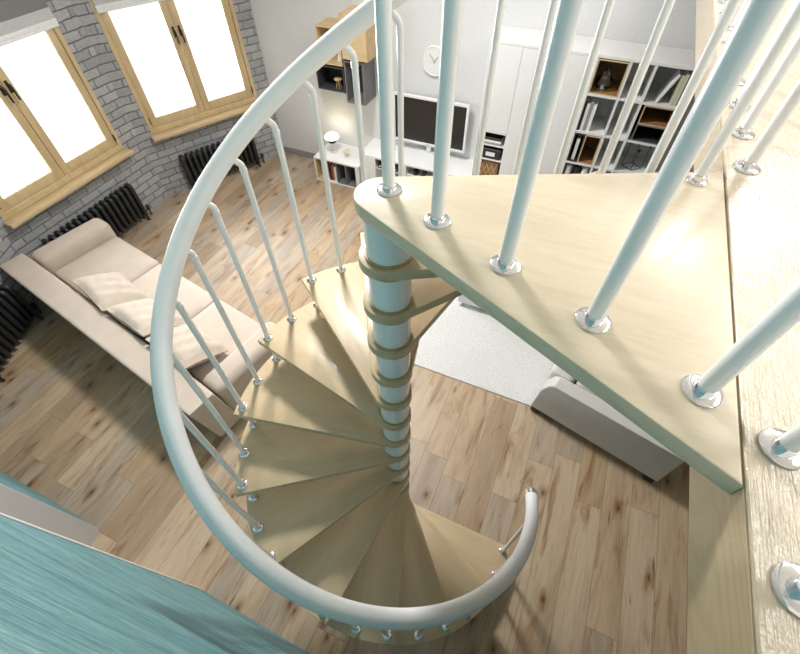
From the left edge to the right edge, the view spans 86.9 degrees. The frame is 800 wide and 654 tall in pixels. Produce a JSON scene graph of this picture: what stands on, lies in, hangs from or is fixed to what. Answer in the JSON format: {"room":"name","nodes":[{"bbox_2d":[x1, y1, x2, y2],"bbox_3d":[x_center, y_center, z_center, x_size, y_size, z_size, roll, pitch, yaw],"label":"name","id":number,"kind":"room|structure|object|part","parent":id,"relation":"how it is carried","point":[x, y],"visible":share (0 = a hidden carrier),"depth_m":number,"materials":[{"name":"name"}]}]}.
{"room":"living room staircase","nodes":[
{"label":"living room staircase","id":0,"kind":"room"},
{"bbox_2d":[0,232,39,303],"bbox_3d":[-4.244,-1.181,2.659,0.160,4.600,1.945,-2,51,-1],"label":"wall","id":1,"kind":"structure","parent":0,"point":[8,251],"depth_m":4.54,"materials":[{"name":"grey brick"}]},
{"bbox_2d":[0,0,167,262],"bbox_3d":[-3.887,-2.674,3.852,0.160,4.600,1.975,19,54,15],"label":"wall","id":2,"kind":"structure","parent":0,"point":[137,170],"depth_m":4.98,"materials":[{"name":"grey brick"}]},
{"bbox_2d":[0,27,133,228],"bbox_3d":[-3.830,-2.251,4.195,0.230,1.905,1.665,19,54,15],"label":"window","id":3,"kind":"structure","parent":2,"relation":"in","point":[62,178],"depth_m":4.65,"materials":[{"name":"brown wood"}]},
{"bbox_3d":[-3.840,-2.276,4.116,0.062,0.170,0.028,19,54,15],"label":"handle","id":4,"kind":"part","parent":3,"relation":"part of","materials":[{"name":"brown metal"}]},
{"bbox_3d":[-3.811,-2.328,4.157,0.062,0.170,0.028,19,54,15],"label":"handle","id":5,"kind":"part","parent":3,"relation":"part of","materials":[{"name":"brown metal"}]},
{"bbox_2d":[0,0,58,46],"bbox_3d":[-3.803,-2.672,3.673,0.072,0.515,1.615,19,54,15],"label":"roller blind","id":6,"kind":"object","parent":3,"relation":"attached to","point":[19,19],"visible":1,"depth_m":4.06,"materials":[{"name":"grey fabric"}]},
{"bbox_3d":[-4.034,-2.022,3.972,0.063,1.740,0.752,19,54,15],"label":"sash","id":7,"kind":"part","parent":3,"relation":"part of","materials":[{"name":"brown wood"}]},
{"bbox_3d":[-3.729,-2.564,4.403,0.063,1.740,0.752,19,54,15],"label":"sash","id":8,"kind":"part","parent":3,"relation":"part of","materials":[{"name":"brown wood"}]},
{"bbox_3d":[-3.781,-1.656,4.909,0.142,0.045,1.665,19,54,15],"label":"sill","id":9,"kind":"part","parent":3,"relation":"part of","materials":[{"name":"brown wood"}]},
{"bbox_2d":[0,470,309,653],"bbox_3d":[-0.470,0.893,0.955,8.400,4.600,0.170,19,54,15],"label":"wall","id":10,"kind":"structure","parent":0,"point":[58,595],"depth_m":1.19,"materials":[{"name":"teal paint"}]},
{"bbox_2d":[0,484,98,545],"bbox_3d":[-2.422,0.964,2.426,0.022,2.249,0.178,19,54,15],"label":"trim","id":11,"kind":"structure","parent":10,"relation":"attached to","point":[13,503],"depth_m":2.85,"materials":[{"name":"white paint"}]},
{"bbox_2d":[0,512,204,590],"bbox_3d":[-1.474,1.284,2.159,0.026,2.249,0.180,19,54,15],"label":"trim","id":12,"kind":"structure","parent":10,"relation":"attached to","point":[1,514],"depth_m":1.93,"materials":[{"name":"white paint"}]},
{"bbox_2d":[70,0,284,195],"bbox_3d":[-2.718,-3.893,4.816,1.945,4.600,0.160,-33,58,-23],"label":"wall","id":13,"kind":"structure","parent":0,"point":[163,154],"depth_m":5.79,"materials":[{"name":"grey brick"}]},
{"bbox_2d":[88,0,257,141],"bbox_3d":[-2.680,-3.486,5.171,1.605,1.905,0.230,-33,58,-23],"label":"window","id":14,"kind":"structure","parent":13,"relation":"in","point":[204,112],"depth_m":5.54,"materials":[{"name":"brown wood"}]},
{"bbox_2d":[92,0,163,13],"bbox_3d":[-2.657,-3.897,4.636,1.520,0.505,0.072,-33,58,-23],"label":"roller blind","id":15,"kind":"object","parent":14,"relation":"attached to","point":[101,6],"visible":1,"depth_m":4.59,"materials":[{"name":"grey fabric"}]},
{"bbox_3d":[-2.993,-3.361,5.033,0.722,1.740,0.063,-33,58,-23],"label":"sash","id":16,"kind":"part","parent":14,"relation":"part of","materials":[{"name":"brown wood"}]},
{"bbox_3d":[-2.702,-3.517,5.098,0.028,0.170,0.062,-33,58,-23],"label":"handle","id":17,"kind":"part","parent":14,"relation":"part of","materials":[{"name":"brown metal"}]},
{"bbox_3d":[-2.647,-3.553,5.126,0.028,0.170,0.062,-33,58,-23],"label":"handle","id":18,"kind":"part","parent":14,"relation":"part of","materials":[{"name":"brown metal"}]},
{"bbox_3d":[-2.643,-2.878,5.876,1.605,0.045,0.142,-33,58,-23],"label":"sill","id":19,"kind":"part","parent":14,"relation":"part of","materials":[{"name":"brown wood"}]},
{"bbox_3d":[-2.433,-3.726,5.320,0.722,1.740,0.063,-33,58,-23],"label":"sash","id":20,"kind":"part","parent":14,"relation":"part of","materials":[{"name":"brown wood"}]},
{"bbox_2d":[0,151,689,653],"bbox_3d":[-0.205,0.580,4.228,9.800,0.120,7.020,19,54,15],"label":"floor","id":21,"kind":"structure","parent":0,"point":[605,571],"depth_m":3.60,"materials":[{"name":"brown wood"}]},
{"bbox_2d":[0,284,43,381],"bbox_3d":[-4.040,0.021,4.293,0.149,0.557,0.954,-2,51,-1],"label":"radiator","id":22,"kind":"object","parent":21,"relation":"on","point":[16,314],"visible":1,"depth_m":4.35,"materials":[{"name":"metal"}]},
{"bbox_2d":[41,183,152,244],"bbox_3d":[-3.735,-1.275,5.329,0.149,0.557,1.354,19,54,15],"label":"radiator","id":23,"kind":"object","parent":21,"relation":"on","point":[123,207],"visible":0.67,"depth_m":5.37,"materials":[{"name":"metal"}]},
{"bbox_2d":[0,218,274,436],"bbox_3d":[-2.598,-0.131,4.345,3.060,0.625,1.080,28,57,21],"label":"sofa","id":24,"kind":"object","parent":21,"relation":"on","point":[91,248],"visible":0.71,"depth_m":4.09,"materials":[{"name":"fabric"}]},
{"bbox_3d":[-3.676,-0.838,4.908,0.260,0.552,0.800,28,57,21],"label":"armrest","id":25,"kind":"part","parent":24,"relation":"part of","materials":[{"name":"beige fabric"}]},
{"bbox_2d":[55,237,158,308],"bbox_3d":[-3.215,-0.614,4.689,0.837,0.210,0.755,28,57,21],"label":"seat cushion","id":26,"kind":"object","parent":24,"relation":"on","point":[104,254],"depth_m":4.65,"materials":[{"name":"beige fabric"}]},
{"bbox_2d":[72,272,146,311],"bbox_3d":[-2.839,-0.355,4.160,0.583,0.290,0.390,33,59,24],"label":"throw pillow","id":27,"kind":"object","parent":24,"relation":"on","point":[106,290],"visible":0.79,"depth_m":4.06,"materials":[{"name":"beige fabric"}]},
{"bbox_2d":[106,298,185,336],"bbox_3d":[-2.350,-0.095,3.942,0.590,0.289,0.383,28,57,21],"label":"throw pillow","id":28,"kind":"object","parent":24,"relation":"on","point":[136,314],"visible":0.61,"depth_m":3.82,"materials":[{"name":"beige fabric"}]},
{"bbox_2d":[105,264,212,345],"bbox_3d":[-2.473,-0.224,4.368,0.942,0.210,0.755,28,57,21],"label":"seat cushion","id":29,"kind":"object","parent":24,"relation":"on","point":[195,299],"depth_m":4.35,"materials":[{"name":"beige fabric"}]},
{"bbox_2d":[145,324,227,368],"bbox_3d":[-1.878,0.161,3.737,0.530,0.285,0.390,28,57,21],"label":"throw pillow","id":30,"kind":"object","parent":24,"relation":"on","point":[186,347],"visible":0.61,"depth_m":3.63,"materials":[{"name":"beige fabric"}]},
{"bbox_2d":[187,300,260,388],"bbox_3d":[-1.768,0.147,4.063,0.747,0.210,0.755,28,57,21],"label":"seat cushion","id":31,"kind":"object","parent":24,"relation":"on","point":[208,318],"depth_m":4.05,"materials":[{"name":"beige fabric"}]},
{"bbox_3d":[-1.355,0.384,3.903,0.240,0.552,0.800,28,57,21],"label":"armrest","id":32,"kind":"part","parent":24,"relation":"part of","materials":[{"name":"beige fabric"}]},
{"bbox_2d":[178,138,264,186],"bbox_3d":[-2.606,-2.493,6.292,1.194,0.557,0.149,-33,58,-23],"label":"radiator","id":33,"kind":"object","parent":21,"relation":"on","point":[249,155],"visible":0.57,"depth_m":6.08,"materials":[{"name":"metal"}]},
{"bbox_2d":[313,142,361,188],"bbox_3d":[-0.823,-2.430,6.335,0.735,0.365,0.504,19,54,15],"label":"base cabinet","id":34,"kind":"object","parent":21,"relation":"on","point":[348,171],"visible":0.56,"depth_m":6.22,"materials":[{"name":"white paint"}]},
{"bbox_2d":[328,162,332,179],"bbox_3d":[-0.995,-2.366,6.323,0.036,0.260,0.190,19,54,15],"label":"book","id":35,"kind":"object","parent":34,"relation":"on","point":[329,163],"visible":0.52,"depth_m":6.25,"materials":[{"name":"black paper"}]},
{"bbox_2d":[324,132,338,153],"bbox_3d":[-0.977,-2.668,6.115,0.216,0.278,0.216,19,54,15],"label":"table lamp","id":36,"kind":"object","parent":34,"relation":"on","point":[331,137],"visible":1,"depth_m":6.01,"materials":[{"name":"silver metal"}]},
{"bbox_3d":[-0.978,-2.733,6.034,0.216,0.070,0.216,19,54,15],"label":"lamp shade","id":37,"kind":"part","parent":36,"relation":"part of","materials":[{"name":"beige"}]},
{"bbox_2d":[331,163,334,180],"bbox_3d":[-0.957,-2.349,6.318,0.036,0.245,0.190,19,54,15],"label":"book","id":38,"kind":"object","parent":34,"relation":"on","point":[332,164],"visible":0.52,"depth_m":6.23,"materials":[{"name":"paper"}]},
{"bbox_2d":[333,166,337,180],"bbox_3d":[-0.918,-2.331,6.313,0.036,0.230,0.190,19,54,15],"label":"book","id":39,"kind":"object","parent":34,"relation":"on","point":[334,167],"visible":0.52,"depth_m":6.25,"materials":[{"name":"paper"}]},
{"bbox_3d":[-0.825,-2.538,6.201,0.735,0.022,0.504,19,54,15],"label":"panel","id":40,"kind":"part","parent":34,"relation":"part of","materials":[{"name":"white paint"}]},
{"bbox_2d":[343,148,349,155],"bbox_3d":[-0.774,-2.530,6.107,0.089,0.113,0.109,0,51,1],"label":"ornament","id":41,"kind":"object","parent":34,"relation":"on","point":[346,151],"visible":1,"depth_m":6.08,"materials":[{"name":"beige stone"}]},
{"bbox_2d":[359,138,473,180],"bbox_3d":[0.260,-2.145,5.958,1.590,0.540,0.469,19,54,15],"label":"tv stand","id":42,"kind":"object","parent":21,"relation":"on","point":[458,165],"visible":0.24,"depth_m":5.76,"materials":[{"name":"white paint"}]},
{"bbox_2d":[376,166,432,175],"bbox_3d":[0.165,-2.241,5.911,0.900,0.015,0.436,19,54,15],"label":"shelf","id":43,"kind":"object","parent":42,"relation":"attached to","point":[410,171],"depth_m":5.79,"materials":[{"name":"white paint"}]},
{"bbox_2d":[413,168,418,175],"bbox_3d":[0.219,-2.120,5.765,0.050,0.060,0.100,19,54,15],"label":"gadget","id":44,"kind":"object","parent":42,"relation":"on","point":[416,171],"visible":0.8,"depth_m":5.74,"materials":[{"name":"plastic"}]},
{"bbox_2d":[394,91,470,157],"bbox_3d":[0.384,-2.611,5.522,1.018,0.721,0.160,19,54,15],"label":"television","id":45,"kind":"object","parent":42,"relation":"on","point":[420,111],"visible":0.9,"depth_m":5.46,"materials":[{"name":"black glass screen"},{"name":"silver-grey plastic"}]},
{"bbox_2d":[150,0,799,645],"bbox_3d":[-0.033,0.262,1.832,1.708,4.014,1.710,11,52,10],"label":"spiral staircase","id":46,"kind":"structure","parent":21,"relation":"on","point":[621,281],"depth_m":1.25,"materials":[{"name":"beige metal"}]},
{"bbox_3d":[-0.037,-0.058,1.433,1.682,2.956,1.682,19,54,15],"label":"handrail","id":47,"kind":"part","parent":46,"relation":"part of","materials":[{"name":"metal"}]},
{"bbox_2d":[414,297,553,405],"bbox_3d":[0.889,-0.100,4.676,1.750,0.011,1.713,19,54,15],"label":"shag rug","id":48,"kind":"object","parent":21,"relation":"on","point":[466,344],"visible":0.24,"depth_m":4.35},
{"bbox_2d":[458,295,479,307],"bbox_3d":[1.261,-0.386,4.662,1.108,0.360,0.558,19,54,15],"label":"coffee table","id":49,"kind":"object","parent":48,"relation":"on","point":[462,299],"visible":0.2,"depth_m":4.68,"materials":[{"name":"white paint"}]},
{"bbox_2d":[472,25,603,174],"bbox_3d":[1.472,-2.216,5.027,1.036,2.099,0.449,19,54,15],"label":"wardrobe","id":50,"kind":"object","parent":21,"relation":"on","point":[518,50],"visible":0.44,"depth_m":4.42,"materials":[{"name":"white paint"}]},
{"bbox_2d":[475,156,501,162],"bbox_3d":[1.159,-2.195,5.276,0.319,0.012,0.428,19,54,15],"label":"shelf","id":51,"kind":"object","parent":50,"relation":"attached to","point":[500,161],"depth_m":5.14,"materials":[{"name":"white wood"}]},
{"bbox_2d":[479,159,500,174],"bbox_3d":[1.147,-2.042,5.453,0.283,0.400,0.338,19,54,15],"label":"wicker basket","id":52,"kind":"object","parent":50,"relation":"on","point":[488,167],"visible":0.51,"depth_m":5.27,"materials":[{"name":"brown wicker"}]},
{"bbox_2d":[477,136,505,147],"bbox_3d":[1.157,-2.307,5.135,0.319,0.012,0.428,19,54,15],"label":"shelf","id":53,"kind":"object","parent":50,"relation":"attached to","point":[502,146],"depth_m":5.01,"materials":[{"name":"white wood"}]},
{"bbox_2d":[482,145,503,160],"bbox_3d":[1.135,-2.202,5.196,0.280,0.120,0.302,19,54,15],"label":"file box","id":54,"kind":"object","parent":50,"relation":"on","point":[495,153],"visible":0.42,"depth_m":5.09,"materials":[{"name":"black cardboard"}]},
{"bbox_2d":[484,138,504,145],"bbox_3d":[1.103,-2.249,5.064,0.270,0.026,0.200,19,54,15],"label":"magazine","id":55,"kind":"object","parent":50,"relation":"on","point":[486,142],"visible":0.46,"depth_m":5.00,"materials":[{"name":"white paper"}]},
{"bbox_2d":[484,136,504,143],"bbox_3d":[1.104,-2.265,5.043,0.260,0.026,0.200,19,54,15],"label":"magazine","id":56,"kind":"object","parent":55,"relation":"on","point":[487,140],"visible":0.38,"depth_m":4.98,"materials":[{"name":"white paper"}]},
{"bbox_2d":[485,132,503,141],"bbox_3d":[1.105,-2.281,5.022,0.250,0.026,0.200,19,54,15],"label":"magazine","id":57,"kind":"object","parent":56,"relation":"on","point":[490,136],"visible":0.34,"depth_m":4.97,"materials":[{"name":"black paper"}]},
{"bbox_3d":[1.070,-2.532,4.539,0.325,0.871,0.020,19,54,15],"label":"door","id":58,"kind":"part","parent":50,"relation":"part of","materials":[{"name":"white paint"}]},
{"bbox_3d":[1.383,-2.073,4.895,0.344,2.006,0.020,19,54,15],"label":"door","id":59,"kind":"part","parent":50,"relation":"part of","materials":[{"name":"white paint"}]},
{"bbox_3d":[1.693,-1.968,4.807,0.332,2.006,0.020,19,54,15],"label":"door","id":60,"kind":"part","parent":50,"relation":"part of","materials":[{"name":"white paint"}]},
{"bbox_2d":[530,364,684,482],"bbox_3d":[1.923,0.620,3.755,1.148,0.529,0.850,31,58,23],"label":"armchair","id":61,"kind":"object","parent":21,"relation":"on","point":[562,398],"visible":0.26,"depth_m":3.48,"materials":[{"name":"fabric"}]},
{"bbox_3d":[1.600,0.337,3.942,0.215,0.460,0.716,31,58,23],"label":"armrest","id":62,"kind":"part","parent":61,"relation":"part of","materials":[{"name":"grey fabric"}]},
{"bbox_2d":[575,381,600,398],"bbox_3d":[1.655,0.573,3.604,0.330,0.230,0.150,31,58,23],"label":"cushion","id":63,"kind":"object","parent":61,"relation":"on","point":[577,384],"depth_m":3.53,"materials":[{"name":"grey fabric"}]},
{"bbox_2d":[560,38,694,173],"bbox_3d":[2.352,-1.919,4.779,0.885,2.099,0.449,19,54,15],"label":"bookcase","id":64,"kind":"object","parent":21,"relation":"on","point":[666,61],"visible":0.33,"depth_m":4.26,"materials":[{"name":"white paint"}]},
{"bbox_2d":[564,163,572,173],"bbox_3d":[1.951,-1.774,4.956,0.080,0.285,0.080,19,54,15],"label":"jar","id":65,"kind":"object","parent":64,"relation":"on","point":[568,168],"visible":0.55,"depth_m":4.86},
{"bbox_2d":[567,132,585,161],"bbox_3d":[2.010,-2.107,4.748,0.111,0.315,0.400,19,54,15],"label":"insert","id":66,"kind":"object","parent":64,"relation":"on","point":[576,134],"visible":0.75,"depth_m":4.79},
{"bbox_2d":[571,135,581,159],"bbox_3d":[1.981,-2.037,4.727,0.035,0.240,0.200,19,54,15],"label":"book","id":67,"kind":"object","parent":66,"relation":"in","point":[579,136],"visible":0.84,"depth_m":4.65,"materials":[{"name":"paper"}]},
{"bbox_2d":[572,165,580,173],"bbox_3d":[2.034,-1.746,4.933,0.080,0.285,0.080,19,54,15],"label":"jar","id":68,"kind":"object","parent":64,"relation":"on","point":[576,170],"visible":0.48,"depth_m":4.83,"materials":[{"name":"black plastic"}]},
{"bbox_2d":[577,96,589,129],"bbox_3d":[1.939,-2.270,4.454,0.020,0.290,0.200,19,54,15],"label":"book","id":69,"kind":"object","parent":64,"relation":"on","point":[588,97],"visible":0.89,"depth_m":4.37,"materials":[{"name":"black paper"}]},
{"bbox_2d":[580,166,588,173],"bbox_3d":[2.113,-1.719,4.910,0.080,0.285,0.080,19,54,15],"label":"jar","id":70,"kind":"object","parent":64,"relation":"on","point":[585,169],"visible":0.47,"depth_m":4.80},
{"bbox_2d":[579,96,592,129],"bbox_3d":[1.964,-2.256,4.455,0.028,0.270,0.200,19,54,15],"label":"book","id":71,"kind":"object","parent":64,"relation":"on","point":[591,97],"visible":0.91,"depth_m":4.38,"materials":[{"name":"paper"}]},
{"bbox_2d":[577,134,601,164],"bbox_3d":[2.137,-2.064,4.713,0.163,0.315,0.400,19,54,15],"label":"insert","id":72,"kind":"object","parent":64,"relation":"on","point":[591,143],"visible":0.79,"depth_m":4.83,"materials":[{"name":"brown wood"}]},
{"bbox_2d":[583,97,595,130],"bbox_3d":[1.993,-2.251,4.441,0.030,0.285,0.200,19,54,15],"label":"book","id":73,"kind":"object","parent":64,"relation":"on","point":[594,98],"visible":0.88,"depth_m":4.36,"materials":[{"name":"paper"}]},
{"bbox_2d":[586,97,599,130],"bbox_3d":[2.025,-2.235,4.438,0.032,0.270,0.200,19,54,15],"label":"book","id":74,"kind":"object","parent":64,"relation":"on","point":[597,98],"visible":0.91,"depth_m":4.36,"materials":[{"name":"paper"}]},
{"bbox_3d":[2.346,-1.901,4.796,0.832,0.022,0.436,19,54,15],"label":"shelf","id":75,"kind":"part","parent":64,"relation":"part of","materials":[{"name":"white paint"}]},
{"bbox_3d":[2.352,-1.909,4.791,0.885,2.068,0.449,19,54,15],"label":"panel","id":76,"kind":"part","parent":64,"relation":"part of","materials":[{"name":"white paint"}]},
{"bbox_2d":[588,58,629,97],"bbox_3d":[2.079,-2.528,4.169,0.276,0.305,0.400,19,54,15],"label":"insert","id":77,"kind":"object","parent":64,"relation":"on","point":[618,71],"visible":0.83,"depth_m":4.28,"materials":[{"name":"brown wood"}]},
{"bbox_2d":[595,66,612,89],"bbox_3d":[2.021,-2.449,4.162,0.164,0.197,0.164,19,54,15],"label":"glass vase","id":78,"kind":"object","parent":77,"relation":"in","point":[606,73],"visible":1,"depth_m":4.20,"materials":[{"name":"glass"}]},
{"bbox_3d":[2.343,-2.116,4.527,0.832,0.022,0.436,19,54,15],"label":"shelf","id":79,"kind":"part","parent":64,"relation":"part of","materials":[{"name":"white paint"}]},
{"bbox_3d":[2.432,-2.069,4.918,0.217,2.068,0.011,19,54,15],"label":"panel","id":80,"kind":"part","parent":64,"relation":"part of","materials":[{"name":"white wood"}]},
{"bbox_3d":[2.437,-2.067,4.917,0.832,2.068,0.011,19,54,15],"label":"panel","id":81,"kind":"part","parent":64,"relation":"part of","materials":[{"name":"white wood"}]},
{"bbox_3d":[2.340,-2.351,4.234,0.832,0.022,0.436,19,54,15],"label":"shelf","id":82,"kind":"part","parent":64,"relation":"part of","materials":[{"name":"white paint"}]},
{"bbox_2d":[621,142,651,169],"bbox_3d":[2.556,-1.870,4.565,0.168,0.292,0.190,-21,54,-15],"label":"candle holder","id":83,"kind":"object","parent":64,"relation":"on","point":[638,150],"visible":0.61,"depth_m":4.60,"materials":[{"name":"black metal"}]},
{"bbox_3d":[2.343,-2.566,3.972,0.885,0.030,0.449,19,54,15],"label":"panel","id":84,"kind":"part","parent":64,"relation":"part of","materials":[{"name":"white paint"}]},
{"bbox_2d":[630,111,664,144],"bbox_3d":[2.586,-2.081,4.373,0.283,0.168,0.400,19,54,15],"label":"insert","id":85,"kind":"object","parent":64,"relation":"on","point":[640,133],"visible":0.51,"depth_m":4.38,"materials":[{"name":"black wood"}]},
{"bbox_2d":[637,104,673,128],"bbox_3d":[2.585,-2.191,4.236,0.283,0.181,0.400,19,54,15],"label":"insert","id":86,"kind":"object","parent":85,"relation":"on","point":[653,116],"visible":0.52,"depth_m":4.26,"materials":[{"name":"brown wood"}]},
{"bbox_2d":[655,69,681,102],"bbox_3d":[2.541,-2.291,4.002,0.114,0.258,0.200,19,54,15],"label":"book","id":87,"kind":"object","parent":64,"relation":"on","point":[677,74],"visible":0.89,"depth_m":3.98,"materials":[{"name":"paper"}]},
{"bbox_2d":[669,69,685,104],"bbox_3d":[2.615,-2.264,3.983,0.030,0.255,0.200,19,54,15],"label":"book","id":88,"kind":"object","parent":64,"relation":"on","point":[679,82],"visible":0.89,"depth_m":3.93,"materials":[{"name":"paper"}]},
{"bbox_2d":[672,70,689,105],"bbox_3d":[2.643,-2.260,3.970,0.026,0.270,0.200,19,54,15],"label":"book","id":89,"kind":"object","parent":64,"relation":"on","point":[687,71],"visible":0.64,"depth_m":3.89,"materials":[{"name":"paper"}]},
{"bbox_2d":[675,71,692,105],"bbox_3d":[2.666,-2.255,3.959,0.022,0.280,0.200,19,54,15],"label":"book","id":90,"kind":"object","parent":64,"relation":"on","point":[691,72],"visible":0.29,"depth_m":3.90,"materials":[{"name":"black paper"}]},
{"bbox_2d":[250,0,695,172],"bbox_3d":[1.878,-3.113,4.140,8.230,4.600,0.150,19,54,15],"label":"wall","id":91,"kind":"structure","parent":0,"point":[285,29],"depth_m":5.05,"materials":[{"name":"white paint"}]},
{"bbox_2d":[284,146,315,157],"bbox_3d":[-1.478,-2.775,6.796,0.905,0.090,0.014,19,54,15],"label":"baseboard","id":92,"kind":"structure","parent":91,"relation":"attached to","point":[287,149],"depth_m":6.83,"materials":[{"name":"white wood"}]},
{"bbox_2d":[315,17,343,66],"bbox_3d":[-0.794,-3.484,5.169,0.318,0.405,0.299,19,54,15],"label":"cube","id":93,"kind":"object","parent":91,"relation":"attached to","point":[325,25],"visible":0.3,"depth_m":5.08,"materials":[{"name":"brown wood"}]},
{"bbox_2d":[316,64,345,92],"bbox_3d":[-0.831,-3.271,5.476,0.405,0.290,0.284,19,54,15],"label":"cube","id":94,"kind":"object","parent":91,"relation":"attached to","point":[326,74],"visible":0.49,"depth_m":5.55,"materials":[{"name":"black wood"}]},
{"bbox_2d":[334,76,341,88],"bbox_3d":[-0.795,-3.160,5.473,0.104,0.123,0.104,19,54,15],"label":"ornament","id":95,"kind":"object","parent":94,"relation":"in","point":[338,78],"visible":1,"depth_m":5.43,"materials":[{"name":"brown wood"}]},
{"bbox_3d":[-0.796,-3.191,5.434,0.104,0.022,0.104,19,54,15],"label":"seat","id":96,"kind":"part","parent":95,"relation":"part of","materials":[{"name":"brown wood"}]},
{"bbox_2d":[338,5,375,62],"bbox_3d":[-0.471,-3.439,4.962,0.335,0.455,0.339,19,54,15],"label":"cube","id":97,"kind":"object","parent":91,"relation":"attached to","point":[364,46],"visible":0.54,"depth_m":4.91,"materials":[{"name":"brown wood"}]},
{"bbox_3d":[-0.535,-3.324,4.871,0.333,0.453,0.019,19,54,15],"label":"door","id":98,"kind":"part","parent":97,"relation":"part of","materials":[{"name":"brown wood"}]},
{"bbox_2d":[343,58,375,105],"bbox_3d":[-0.503,-3.151,5.369,0.265,0.490,0.314,19,54,15],"label":"cube","id":99,"kind":"object","parent":91,"relation":"attached to","point":[366,70],"visible":0.54,"depth_m":5.37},
{"bbox_2d":[422,45,439,76],"bbox_3d":[0.410,-3.137,4.989,0.324,0.324,0.030,19,54,15],"label":"wall clock","id":100,"kind":"object","parent":91,"relation":"attached to","point":[430,57],"visible":0.67,"depth_m":4.99,"materials":[{"name":"white paint"}]},
{"bbox_2d":[713,0,799,653],"bbox_3d":[2.886,-0.792,1.410,3.316,0.007,5.468,19,54,15],"label":"floor","id":101,"kind":"structure","parent":0,"point":[763,208],"depth_m":0.82,"materials":[{"name":"beige wood"}]},
{"bbox_2d":[687,0,756,653],"bbox_3d":[1.377,-1.254,1.899,0.019,0.152,5.466,19,54,15],"label":"trim","id":102,"kind":"structure","parent":101,"relation":"attached to","point":[720,610],"depth_m":0.62,"materials":[{"name":"beige wood"}]},
{"bbox_2d":[718,0,799,174],"bbox_3d":[1.650,-2.032,1.763,0.071,1.012,3.720,19,54,15],"label":"loft railing","id":103,"kind":"object","parent":101,"relation":"on","point":[749,165],"visible":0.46,"depth_m":1.11,"materials":[{"name":"white metal"}]},
{"bbox_2d":[758,424,799,618],"bbox_3d":[0.459,0.084,0.080,0.071,1.012,0.720,19,54,15],"label":"loft railing","id":104,"kind":"object","parent":101,"relation":"on","point":[782,447],"visible":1,"depth_m":0.61,"materials":[{"name":"white metal"}]}
]}

